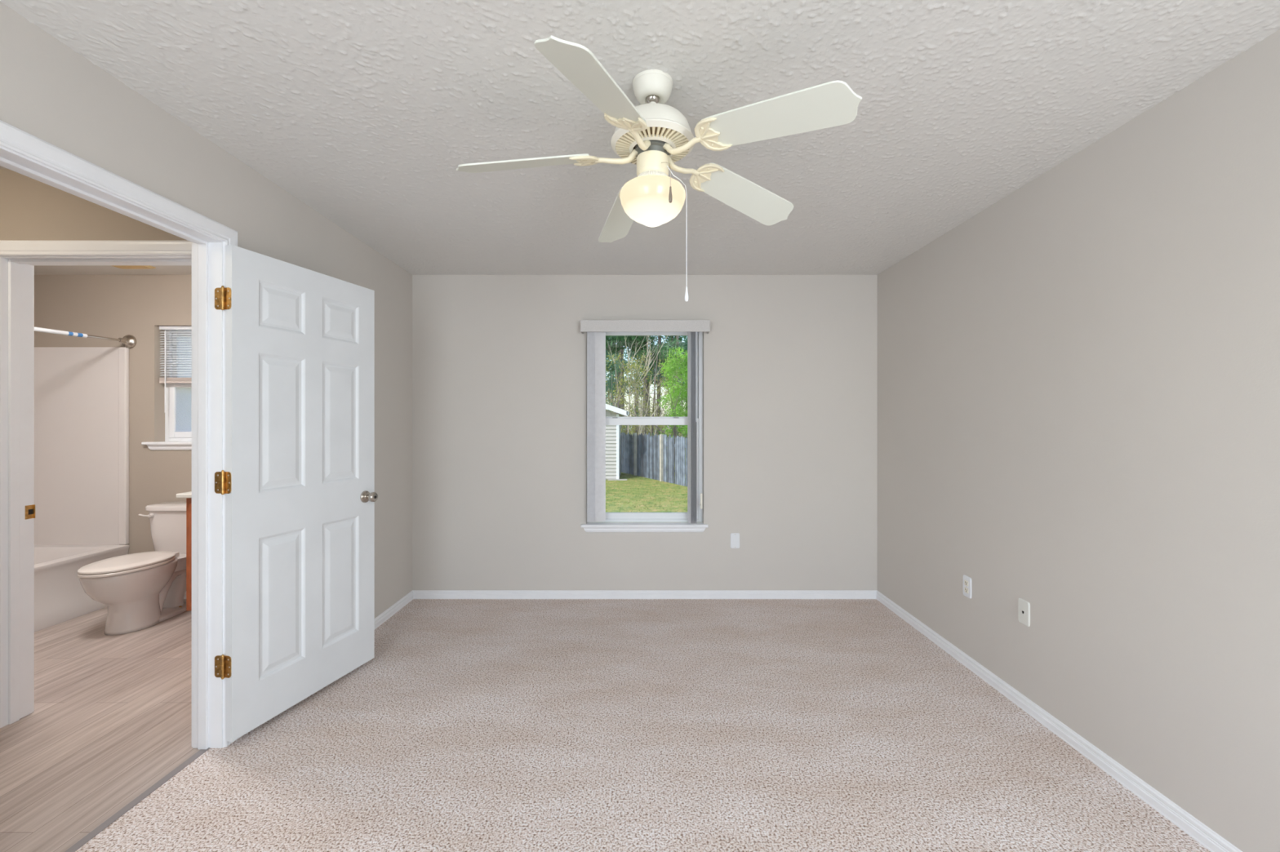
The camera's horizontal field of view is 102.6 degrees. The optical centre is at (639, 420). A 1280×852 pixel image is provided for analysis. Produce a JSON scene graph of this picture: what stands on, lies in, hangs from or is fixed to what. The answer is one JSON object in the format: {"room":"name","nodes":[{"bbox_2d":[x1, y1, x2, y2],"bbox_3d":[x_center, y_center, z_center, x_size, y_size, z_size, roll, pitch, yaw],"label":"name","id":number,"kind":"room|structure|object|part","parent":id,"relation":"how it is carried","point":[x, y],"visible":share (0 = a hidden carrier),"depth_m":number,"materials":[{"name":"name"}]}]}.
{"room":"empty bedroom","nodes":[
{"label":"empty bedroom","id":0,"kind":"room"},
{"bbox_2d":[0,168,187,240],"bbox_3d":[-3.225,0.094,2.295,2.791,2.540,0.120,0,0,0],"label":"wall","id":1,"kind":"structure","parent":0,"point":[31,209],"depth_m":2.23,"materials":[{"name":"beige paint"}]},
{"bbox_2d":[0,240,191,728],"bbox_3d":[-2.356,0.282,2.295,1.001,2.124,0.152,0,0,0],"label":"trim","id":2,"kind":"structure","parent":1,"relation":"attached to","point":[18,259],"depth_m":2.27,"materials":[{"name":"white paint"}]},
{"bbox_3d":[-2.782,0.420,2.341,0.008,0.062,0.033,0,0,0],"label":"strike plate","id":3,"kind":"part","parent":2,"relation":"part of","materials":[{"name":"gold metal"}]},
{"bbox_3d":[-2.356,0.282,2.363,1.001,2.124,0.016,0,0,0],"label":"casing","id":4,"kind":"part","parent":2,"relation":"part of","materials":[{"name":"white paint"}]},
{"bbox_3d":[-2.356,0.282,2.227,1.001,2.124,0.016,0,0,0],"label":"casing","id":5,"kind":"part","parent":2,"relation":"part of","materials":[{"name":"white paint"}]},
{"bbox_2d":[0,165,191,275],"bbox_3d":[-3.285,-1.245,2.101,2.911,0.300,3.802,0,0,0],"label":"ceiling","id":6,"kind":"structure","parent":0,"point":[38,269],"depth_m":3.75,"materials":[{"name":"grey paint"}]},
{"bbox_2d":[110,265,155,269],"bbox_3d":[-3.590,-1.088,3.555,0.250,0.014,0.250,0,0,0],"label":"ceiling vent","id":7,"kind":"object","parent":6,"relation":"in","point":[123,267],"visible":0.41,"depth_m":3.63,"materials":[{"name":"brown plastic"}]},
{"bbox_2d":[112,265,149,268],"bbox_3d":[-3.590,-1.085,3.557,0.200,0.007,0.190,0,0,0],"label":"grille","id":8,"kind":"object","parent":7,"relation":"attached to","point":[117,266],"depth_m":3.61,"materials":[{"name":"brown plastic"}]},
{"bbox_2d":[0,599,199,851],"bbox_3d":[-3.253,1.369,2.081,2.933,0.049,3.762,0,0,0],"label":"floor","id":9,"kind":"structure","parent":0,"point":[111,718],"depth_m":2.22,"materials":[{"name":"grey wood"}]},
{"bbox_2d":[34,544,128,631],"bbox_3d":[-4.216,1.139,3.109,0.768,0.410,1.500,0,0,0],"label":"bathtub","id":10,"kind":"object","parent":9,"relation":"on","point":[60,597],"visible":0.35,"depth_m":3.46,"materials":[{"name":"white ceramic"}]},
{"bbox_2d":[34,346,128,544],"bbox_3d":[-4.228,0.195,3.109,0.780,1.482,1.504,0,0,0],"label":"tub surround","id":11,"kind":"object","parent":10,"relation":"on","point":[82,393],"visible":0.73,"depth_m":3.84,"materials":[{"name":"white plastic"}]},
{"bbox_2d":[34,327,136,348],"bbox_3d":[-3.841,-0.576,3.109,0.112,0.133,1.504,0,0,0],"label":"shower rod","id":12,"kind":"object","parent":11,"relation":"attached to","point":[129,341],"visible":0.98,"depth_m":3.61,"materials":[{"name":"silver metal"}]},
{"bbox_2d":[76,501,186,635],"bbox_3d":[-3.302,0.975,3.456,0.486,0.738,0.789,0,0,0],"label":"toilet","id":13,"kind":"object","parent":9,"relation":"on","point":[140,591],"visible":0.86,"depth_m":3.32,"materials":[{"name":"white ceramic"}]},
{"bbox_3d":[-3.300,0.937,3.309,0.380,0.018,0.496,0,0,0],"label":"seat","id":14,"kind":"part","parent":13,"relation":"part of","materials":[{"name":"beige plastic"}]},
{"bbox_3d":[-3.300,0.913,3.310,0.378,0.024,0.495,0,0,0],"label":"seat lid","id":15,"kind":"part","parent":13,"relation":"part of","materials":[{"name":"beige plastic"}]},
{"bbox_3d":[-3.300,1.146,3.325,0.374,0.396,0.510,0,0,0],"label":"bowl","id":16,"kind":"part","parent":13,"relation":"part of","materials":[{"name":"white ceramic"}]},
{"bbox_3d":[-3.501,0.679,3.636,0.089,0.032,0.032,0,0,0],"label":"flush lever","id":17,"kind":"part","parent":13,"relation":"part of","materials":[{"name":"white ceramic"}]},
{"bbox_3d":[-3.300,0.628,3.743,0.482,0.044,0.216,0,0,0],"label":"tank lid","id":18,"kind":"part","parent":13,"relation":"part of","materials":[{"name":"white ceramic"}]},
{"bbox_3d":[-3.300,0.803,3.745,0.444,0.309,0.192,0,0,0],"label":"tank","id":19,"kind":"part","parent":13,"relation":"part of","materials":[{"name":"white ceramic"}]},
{"bbox_2d":[176,491,191,610],"bbox_3d":[-2.411,0.864,3.570,1.158,0.960,0.546,0,0,0],"label":"bathroom vanity","id":20,"kind":"object","parent":9,"relation":"on","point":[188,495],"visible":0.05,"depth_m":3.35,"materials":[{"name":"orange wood"}]},
{"bbox_2d":[176,491,191,497],"bbox_3d":[-2.411,0.444,3.574,1.158,0.120,0.538,0,0,0],"label":"countertop","id":21,"kind":"structure","parent":20,"relation":"on","point":[186,495],"depth_m":3.31,"materials":[{"name":"white stone"}]},
{"bbox_3d":[-2.394,0.874,3.355,1.123,0.740,0.020,0,0,0],"label":"frame","id":22,"kind":"part","parent":20,"relation":"part of","materials":[{"name":"orange wood"}]},
{"bbox_3d":[-2.664,0.879,3.336,0.511,0.670,0.018,0,0,0],"label":"cabinet door","id":23,"kind":"part","parent":20,"relation":"part of","materials":[{"name":"orange wood"}]},
{"bbox_2d":[0,2,412,617],"bbox_3d":[-1.769,0.094,1.481,0.120,2.540,4.762,0,0,0],"label":"wall","id":24,"kind":"structure","parent":0,"point":[50,92],"depth_m":2.12,"materials":[{"name":"paint"}]},
{"bbox_2d":[0,120,237,749],"bbox_3d":[-1.769,0.273,1.705,0.152,2.142,0.930,0,0,0],"label":"trim","id":25,"kind":"structure","parent":24,"relation":"attached to","point":[22,153],"depth_m":2.09,"materials":[{"name":"white paint"}]},
{"bbox_3d":[-1.837,0.273,1.705,0.016,2.142,0.930,0,0,0],"label":"casing","id":26,"kind":"part","parent":25,"relation":"part of","materials":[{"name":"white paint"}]},
{"bbox_2d":[64,747,210,851],"bbox_3d":[-1.772,1.368,1.705,0.030,0.052,0.790,0,0,0],"label":"trim","id":27,"kind":"structure","parent":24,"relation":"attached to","point":[80,843],"depth_m":1.79,"materials":[{"name":"grey"}]},
{"bbox_2d":[214,244,377,742],"bbox_3d":[-1.609,0.299,2.474,0.174,2.030,0.795,0,0,20],"label":"door","id":28,"kind":"structure","parent":24,"relation":"in","point":[297,482],"depth_m":2.36,"materials":[{"name":"white paint"}]},
{"bbox_3d":[-1.449,0.414,2.761,0.068,0.065,0.065,0,0,15],"label":"knob","id":29,"kind":"part","parent":28,"relation":"part of","materials":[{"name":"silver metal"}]},
{"bbox_2d":[374,591,413,629],"bbox_3d":[-1.702,1.313,3.024,0.014,0.061,1.678,0,0,0],"label":"baseboard","id":30,"kind":"structure","parent":24,"relation":"attached to","point":[386,615],"depth_m":3.54,"materials":[{"name":"white paint"}]},
{"bbox_2d":[34,275,877,590],"bbox_3d":[-1.413,0.094,3.933,6.654,2.540,0.140,0,0,0],"label":"wall","id":31,"kind":"structure","parent":0,"point":[500,362],"depth_m":3.86,"materials":[{"name":"paint"}]},
{"bbox_2d":[141,329,191,450],"bbox_3d":[-3.201,-0.244,3.914,1.043,0.943,0.167,0,0,0],"label":"window","id":32,"kind":"structure","parent":31,"relation":"in","point":[178,415],"depth_m":3.95,"materials":[{"name":"white plastic"}]},
{"bbox_3d":[-3.201,0.175,3.889,1.043,0.020,0.117,0,0,0],"label":"sill","id":33,"kind":"part","parent":32,"relation":"part of","materials":[{"name":"white paint"}]},
{"bbox_2d":[159,325,191,413],"bbox_3d":[-3.201,-0.386,3.898,0.887,0.659,0.040,0,0,0],"label":"mini blind","id":34,"kind":"object","parent":32,"relation":"attached to","point":[165,380],"visible":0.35,"depth_m":3.89,"materials":[{"name":"white plastic"}]},
{"bbox_3d":[-3.201,-0.302,3.905,0.883,0.040,0.026,0,0,0],"label":"rail","id":35,"kind":"part","parent":34,"relation":"part of","materials":[{"name":"beige plastic"}]},
{"bbox_3d":[-3.201,-0.276,3.973,0.903,0.881,0.050,0,0,0],"label":"frame","id":36,"kind":"part","parent":32,"relation":"part of","materials":[{"name":"white plastic"}]},
{"bbox_3d":[-3.201,-0.081,3.954,0.833,0.431,0.027,0,0,0],"label":"sash","id":37,"kind":"part","parent":32,"relation":"part of","materials":[{"name":"white plastic"}]},
{"bbox_3d":[-3.201,-0.471,3.982,0.833,0.430,0.022,0,0,0],"label":"sash","id":38,"kind":"part","parent":32,"relation":"part of","materials":[{"name":"white plastic"}]},
{"bbox_3d":[-3.201,-0.081,3.955,0.763,0.351,0.005,0,0,0],"label":"pane","id":39,"kind":"part","parent":32,"relation":"part of","materials":[{"name":"clear glass"}]},
{"bbox_3d":[-3.201,-0.471,3.983,0.773,0.370,0.005,0,0,0],"label":"pane","id":40,"kind":"part","parent":32,"relation":"part of","materials":[{"name":"clear glass"}]},
{"bbox_2d":[412,590,876,599],"bbox_3d":[0.042,1.313,3.855,3.504,0.061,0.014,0,0,0],"label":"baseboard","id":41,"kind":"structure","parent":31,"relation":"attached to","point":[417,594],"depth_m":3.85,"materials":[{"name":"white paint"}]},
{"bbox_2d":[580,332,708,532],"bbox_3d":[0.040,0.065,3.913,0.956,1.562,0.169,0,0,0],"label":"window","id":42,"kind":"structure","parent":31,"relation":"in","point":[615,522],"depth_m":3.93,"materials":[{"name":"white plastic"}]},
{"bbox_3d":[0.040,0.793,3.878,0.956,0.022,0.099,0,0,0],"label":"sill","id":43,"kind":"part","parent":42,"relation":"part of","materials":[{"name":"white paint"}]},
{"bbox_2d":[580,320,710,524],"bbox_3d":[0.045,0.016,3.820,0.950,1.500,0.125,0,0,0],"label":"vertical blind","id":44,"kind":"object","parent":42,"relation":"attached to","point":[596,330],"visible":1,"depth_m":3.79,"materials":[{"name":"plastic"}]},
{"bbox_3d":[0.463,-0.016,3.808,0.013,1.320,0.002,0,0,0],"label":"cord","id":45,"kind":"part","parent":44,"relation":"part of","materials":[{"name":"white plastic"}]},
{"bbox_3d":[0.044,-0.331,3.975,0.826,0.710,0.025,0,0,0],"label":"sash","id":46,"kind":"part","parent":42,"relation":"part of","materials":[{"name":"white plastic"}]},
{"bbox_3d":[0.044,0.372,3.946,0.826,0.776,0.028,0,0,0],"label":"sash","id":47,"kind":"part","parent":42,"relation":"part of","materials":[{"name":"white plastic"}]},
{"bbox_2d":[730,533,739,548],"bbox_3d":[0.723,0.909,3.859,0.070,0.114,0.007,0,0,0],"label":"cable plate","id":48,"kind":"object","parent":31,"relation":"attached to","point":[735,537],"visible":1,"depth_m":3.86,"materials":[{"name":"white plastic"}]},
{"bbox_2d":[0,0,1279,275],"bbox_3d":[0.042,-1.117,1.481,3.544,0.052,4.802,0,0,0],"label":"ceiling","id":49,"kind":"structure","parent":0,"point":[366,113],"depth_m":1.75,"materials":[{"name":"white paint"}]},
{"bbox_2d":[456,35,862,302],"bbox_3d":[-0.006,-0.745,1.691,1.204,0.721,1.236,0,0,0],"label":"ceiling fan","id":50,"kind":"object","parent":49,"relation":"hanging from","point":[652,135],"visible":1,"depth_m":1.58,"materials":[{"name":"white metal"}]},
{"bbox_3d":[-0.385,-0.850,1.704,0.451,0.068,0.140,0,0,0],"label":"blade","id":51,"kind":"part","parent":50,"relation":"part of","materials":[{"name":"white wood"}]},
{"bbox_3d":[-0.105,-0.834,1.281,0.133,0.098,0.449,0,0,21],"label":"blade","id":52,"kind":"part","parent":50,"relation":"part of","materials":[{"name":"white wood"}]},
{"bbox_3d":[-0.070,-0.834,2.094,0.133,0.098,0.449,0,0,-15],"label":"blade","id":53,"kind":"part","parent":50,"relation":"part of","materials":[{"name":"white wood"}]},
{"bbox_3d":[0.044,-0.710,1.682,0.215,0.147,0.215,0,0,0],"label":"light globe","id":54,"kind":"part","parent":50,"relation":"part of","materials":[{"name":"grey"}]},
{"bbox_3d":[0.084,-0.768,1.603,0.005,0.109,0.076,0,0,-20],"label":"pull chain","id":55,"kind":"part","parent":50,"relation":"part of","materials":[{"name":"beige"}]},
{"bbox_3d":[0.122,-0.627,1.662,0.066,0.392,0.006,0,0,-7],"label":"pull chain","id":56,"kind":"part","parent":50,"relation":"part of","materials":[{"name":"white metal"}]},
{"bbox_3d":[0.401,-0.834,1.918,0.449,0.098,0.133,0,0,-33],"label":"blade","id":57,"kind":"part","parent":50,"relation":"part of","materials":[{"name":"white wood"}]},
{"bbox_3d":[0.379,-0.834,1.416,0.449,0.098,0.133,0,0,39],"label":"blade","id":58,"kind":"part","parent":50,"relation":"part of","materials":[{"name":"white wood"}]},
{"bbox_2d":[75,599,1210,851],"bbox_3d":[0.069,1.369,1.481,3.651,0.050,4.962,0,0,0],"label":"floor","id":59,"kind":"structure","parent":0,"point":[471,725],"depth_m":2.06,"materials":[{"name":"beige carpet"}]},
{"bbox_2d":[877,29,1279,851],"bbox_3d":[1.854,0.094,1.481,0.120,2.540,4.762,0,0,0],"label":"wall","id":60,"kind":"structure","parent":0,"point":[1078,378],"depth_m":1.90,"materials":[{"name":"paint"}]},
{"bbox_2d":[963,574,971,599],"bbox_3d":[1.790,0.910,2.800,0.008,0.114,0.070,0,0,0],"label":"wall outlet","id":61,"kind":"object","parent":60,"relation":"attached to","point":[966,580],"visible":1,"depth_m":2.79,"materials":[{"name":"white plastic"}]},
{"bbox_2d":[964,586,968,593],"bbox_3d":[1.788,0.929,2.800,0.002,0.028,0.033,0,0,0],"label":"socket","id":62,"kind":"object","parent":61,"relation":"attached to","point":[966,588],"depth_m":2.80,"materials":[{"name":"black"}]},
{"bbox_2d":[1017,598,1030,626],"bbox_3d":[1.791,0.895,2.387,0.007,0.114,0.070,0,0,0],"label":"phone jack plate","id":63,"kind":"object","parent":60,"relation":"attached to","point":[1024,606],"visible":1,"depth_m":2.38,"materials":[{"name":"white plastic"}]},
{"bbox_2d":[875,590,1242,851],"bbox_3d":[1.787,1.313,1.481,0.014,0.061,4.762,0,0,0],"label":"baseboard","id":64,"kind":"structure","parent":60,"relation":"attached to","point":[1189,824],"depth_m":2.04,"materials":[{"name":"white paint"}]},
{"label":"outside","id":65,"kind":"structure","parent":0,"visible":0},
{"bbox_2d":[605,431,687,512],"bbox_3d":[0.000,2.144,47.010,80.000,0.300,85.980,0,0,0],"label":"lawn","id":66,"kind":"structure","parent":65,"point":[656,493],"depth_m":13.49,"materials":[{"name":"green plant"}]},
{"bbox_2d":[605,354,615,405],"bbox_3d":[-2.803,-4.867,43.847,2.915,13.729,2.676,0,0,0],"label":"pine tree","id":67,"kind":"object","parent":66,"relation":"on","point":[613,372],"visible":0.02,"depth_m":43.89,"materials":[{"name":"green plant"}]},
{"bbox_2d":[605,386,622,412],"bbox_3d":[-1.337,-0.131,23.152,1.381,4.259,1.455,0,0,0],"label":"bush","id":68,"kind":"object","parent":66,"relation":"on","point":[610,402],"visible":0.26,"depth_m":22.97,"materials":[{"name":"green plant"}]},
{"bbox_2d":[605,335,628,399],"bbox_3d":[-2.100,-3.307,25.371,2.960,10.604,3.763,0,0,25],"label":"pine tree","id":69,"kind":"object","parent":66,"relation":"on","point":[615,346],"visible":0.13,"depth_m":25.73,"materials":[{"name":"green plant"}]},
{"bbox_2d":[605,404,629,479],"bbox_3d":[-2.085,0.559,17.990,3.430,2.869,2.420,0,0,0],"label":"garden shed","id":70,"kind":"object","parent":66,"relation":"on","point":[613,433],"visible":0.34,"depth_m":17.08,"materials":[{"name":"grey plastic"}]},
{"bbox_3d":[-0.714,0.899,17.114,0.092,2.190,0.092,0,0,0],"label":"corner trim","id":71,"kind":"part","parent":70,"relation":"part of","materials":[{"name":"white wood"}]},
{"bbox_2d":[605,349,629,413],"bbox_3d":[-1.477,-4.505,33.925,3.072,13.005,3.311,0,0,34],"label":"pine tree","id":72,"kind":"object","parent":66,"relation":"on","point":[618,354],"visible":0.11,"depth_m":33.68,"materials":[{"name":"green plant"}]},
{"bbox_2d":[608,479,626,480],"bbox_3d":[-0.715,1.979,16.990,0.630,0.030,0.140,0,0,0],"label":"block","id":73,"kind":"object","parent":66,"relation":"on","point":[608,479],"visible":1,"depth_m":16.93,"materials":[{"name":"grey concrete"}]},
{"bbox_2d":[617,371,622,413],"bbox_3d":[-0.930,-0.040,21.974,0.375,4.072,0.078,0,0,0],"label":"sapling","id":74,"kind":"object","parent":66,"relation":"on","point":[621,371],"visible":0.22,"depth_m":21.96,"materials":[{"name":"plant"}]},
{"bbox_2d":[606,373,633,431],"bbox_3d":[-1.051,-0.090,22.763,1.634,4.176,1.421,0,0,0],"label":"bush","id":75,"kind":"object","parent":66,"relation":"on","point":[615,374],"visible":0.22,"depth_m":22.49,"materials":[{"name":"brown plant"}]},
{"bbox_2d":[606,379,635,432],"bbox_3d":[-0.609,-0.032,22.739,1.354,4.059,1.578,0,0,36],"label":"bush","id":76,"kind":"object","parent":66,"relation":"on","point":[630,380],"visible":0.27,"depth_m":22.63,"materials":[{"name":"green plant"}]},
{"bbox_2d":[619,363,622,404],"bbox_3d":[-1.000,-0.607,26.955,0.324,5.206,0.078,0,0,0],"label":"sapling","id":77,"kind":"object","parent":66,"relation":"on","point":[622,363],"visible":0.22,"depth_m":26.94,"materials":[{"name":"plant"}]},
{"bbox_2d":[605,335,640,429],"bbox_3d":[-0.885,-4.058,28.596,3.154,12.108,3.293,0,0,-22],"label":"pine tree","id":78,"kind":"object","parent":66,"relation":"on","point":[611,383],"visible":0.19,"depth_m":28.29,"materials":[{"name":"green plant"}]},
{"bbox_2d":[622,399,646,461],"bbox_3d":[-0.421,0.381,23.393,1.596,3.236,0.990,0,0,25],"label":"bush","id":79,"kind":"object","parent":66,"relation":"on","point":[646,399],"visible":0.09,"depth_m":23.34,"materials":[{"name":"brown plant"}]},
{"bbox_2d":[621,414,648,458],"bbox_3d":[-0.352,0.817,21.683,1.609,2.368,1.404,0,0,0],"label":"bush","id":80,"kind":"object","parent":66,"relation":"on","point":[623,426],"visible":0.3,"depth_m":21.61,"materials":[{"name":"green plant"}]},
{"bbox_2d":[634,368,636,433],"bbox_3d":[-0.151,-0.124,22.348,0.127,4.237,0.078,0,0,0],"label":"sapling","id":81,"kind":"object","parent":66,"relation":"on","point":[634,369],"visible":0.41,"depth_m":22.34,"materials":[{"name":"plant"}]},
{"bbox_2d":[622,384,651,461],"bbox_3d":[0.021,0.083,23.474,1.665,3.830,1.390,0,0,0],"label":"bush","id":82,"kind":"object","parent":66,"relation":"on","point":[645,404],"visible":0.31,"depth_m":23.46,"materials":[{"name":"green plant"}]},
{"bbox_2d":[623,348,650,435],"bbox_3d":[-0.148,-4.506,40.996,3.946,13.002,2.937,0,0,0],"label":"pine tree","id":83,"kind":"object","parent":66,"relation":"on","point":[629,348],"visible":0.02,"depth_m":40.81,"materials":[{"name":"green plant"}]},
{"bbox_2d":[614,335,673,434],"bbox_3d":[0.277,-3.506,26.392,3.364,11.003,3.182,0,0,0],"label":"pine tree","id":84,"kind":"object","parent":66,"relation":"on","point":[630,339],"visible":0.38,"depth_m":26.09,"materials":[{"name":"green plant"}]},
{"bbox_2d":[605,335,685,462],"bbox_3d":[-1.060,-1.592,20.598,6.492,7.200,5.292,0,0,-29],"label":"bare tree","id":85,"kind":"object","parent":66,"relation":"on","point":[636,385],"visible":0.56,"depth_m":20.76,"materials":[{"name":"grey plant"}]},
{"bbox_2d":[605,471,687,512],"bbox_3d":[-0.001,1.969,14.499,10.068,0.050,13.057,0,0,0],"label":"grass blades","id":86,"kind":"object","parent":66,"relation":"on","point":[639,505],"visible":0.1,"depth_m":13.60,"materials":[{"name":"green plant"}]},
{"bbox_2d":[629,339,663,436],"bbox_3d":[0.933,-4.660,36.041,3.304,13.315,3.530,0,0,33],"label":"pine tree","id":87,"kind":"object","parent":66,"relation":"on","point":[648,380],"visible":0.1,"depth_m":35.88,"materials":[{"name":"green plant"}]},
{"bbox_2d":[628,415,668,444],"bbox_3d":[0.391,0.844,21.306,1.731,2.312,1.432,0,0,0],"label":"bush","id":88,"kind":"object","parent":66,"relation":"on","point":[660,426],"visible":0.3,"depth_m":21.09,"materials":[{"name":"green plant"}]},
{"bbox_2d":[626,335,679,434],"bbox_3d":[1.261,-4.243,29.947,4.249,12.479,3.222,0,0,-25],"label":"pine tree","id":89,"kind":"object","parent":66,"relation":"on","point":[660,376],"visible":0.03,"depth_m":29.89,"materials":[{"name":"green plant"}]},
{"bbox_2d":[651,379,655,436],"bbox_3d":[0.580,0.131,21.715,0.199,3.729,0.078,0,0,0],"label":"sapling","id":90,"kind":"object","parent":66,"relation":"on","point":[652,429],"visible":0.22,"depth_m":21.70,"materials":[{"name":"plant"}]},
{"bbox_2d":[621,431,687,486],"bbox_3d":[0.441,1.220,17.296,0.150,1.548,16.548,0,0,-27],"label":"picket fence","id":91,"kind":"object","parent":66,"relation":"on","point":[656,452],"visible":0.31,"depth_m":17.10,"materials":[{"name":"grey wood"}]},
{"bbox_3d":[-0.139,1.229,18.379,0.090,1.530,0.090,0,0,-27],"label":"fence post","id":92,"kind":"part","parent":91,"relation":"part of","materials":[{"name":"grey wood"}]},
{"bbox_3d":[0.724,1.229,16.667,0.090,1.530,0.090,0,0,-27],"label":"fence post","id":93,"kind":"part","parent":91,"relation":"part of","materials":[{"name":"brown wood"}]},
{"bbox_2d":[651,350,657,428],"bbox_3d":[0.649,-0.608,22.667,0.400,5.209,0.078,0,0,0],"label":"sapling","id":94,"kind":"object","parent":66,"relation":"on","point":[657,350],"visible":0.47,"depth_m":22.65,"materials":[{"name":"plant"}]},
{"bbox_2d":[653,354,657,434],"bbox_3d":[0.816,-0.865,25.988,0.255,5.721,0.078,0,0,0],"label":"sapling","id":95,"kind":"object","parent":66,"relation":"on","point":[653,354],"visible":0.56,"depth_m":25.97,"materials":[{"name":"plant"}]},
{"bbox_2d":[648,335,663,413],"bbox_3d":[1.364,-4.505,42.958,3.224,13.003,3.618,0,0,0],"label":"pine tree","id":96,"kind":"object","parent":66,"relation":"on","point":[652,336],"visible":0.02,"depth_m":42.76,"materials":[{"name":"green plant"}]},
{"bbox_2d":[643,415,671,434],"bbox_3d":[0.990,0.656,24.312,1.657,2.690,1.337,0,0,0],"label":"bush","id":97,"kind":"object","parent":66,"relation":"on","point":[668,415],"visible":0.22,"depth_m":24.12,"materials":[{"name":"green plant"}]},
{"bbox_2d":[629,346,687,471],"bbox_3d":[1.447,-0.324,18.775,3.844,4.662,2.166,0,0,-9],"label":"leafy tree","id":98,"kind":"object","parent":66,"relation":"on","point":[674,410],"visible":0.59,"depth_m":18.63,"materials":[{"name":"green plant"}]},
{"bbox_2d":[651,335,687,435],"bbox_3d":[2.217,-4.650,35.080,2.950,13.290,3.062,0,0,14],"label":"pine tree","id":99,"kind":"object","parent":66,"relation":"on","point":[682,337],"visible":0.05,"depth_m":34.87,"materials":[{"name":"green plant"}]},
{"bbox_2d":[651,412,687,452],"bbox_3d":[1.294,0.734,22.127,1.580,2.534,1.287,0,0,0],"label":"bush","id":100,"kind":"object","parent":66,"relation":"on","point":[657,412],"visible":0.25,"depth_m":22.19,"materials":[{"name":"green plant"}]},
{"bbox_2d":[655,335,687,455],"bbox_3d":[1.748,-3.212,24.695,3.081,10.416,2.854,0,0,28],"label":"pine tree","id":101,"kind":"object","parent":66,"relation":"on","point":[676,344],"visible":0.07,"depth_m":24.37,"materials":[{"name":"green plant"}]},
{"bbox_2d":[662,341,687,393],"bbox_3d":[3.075,-4.400,27.865,3.324,12.792,3.487,0,0,38],"label":"pine tree","id":102,"kind":"object","parent":66,"relation":"on","point":[685,344],"visible":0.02,"depth_m":27.78,"materials":[{"name":"green plant"}]},
{"bbox_2d":[664,425,686,462],"bbox_3d":[1.598,0.765,23.283,1.646,2.472,1.152,0,0,-6],"label":"bush","id":103,"kind":"object","parent":66,"relation":"on","point":[664,425],"visible":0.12,"depth_m":23.30,"materials":[{"name":"green plant"}]},
{"bbox_2d":[679,335,687,444],"bbox_3d":[3.579,-4.639,37.814,3.365,13.272,3.487,0,0,25],"label":"pine tree","id":104,"kind":"object","parent":66,"relation":"on","point":[686,335],"visible":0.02,"depth_m":37.87,"materials":[{"name":"green plant"}]}
]}

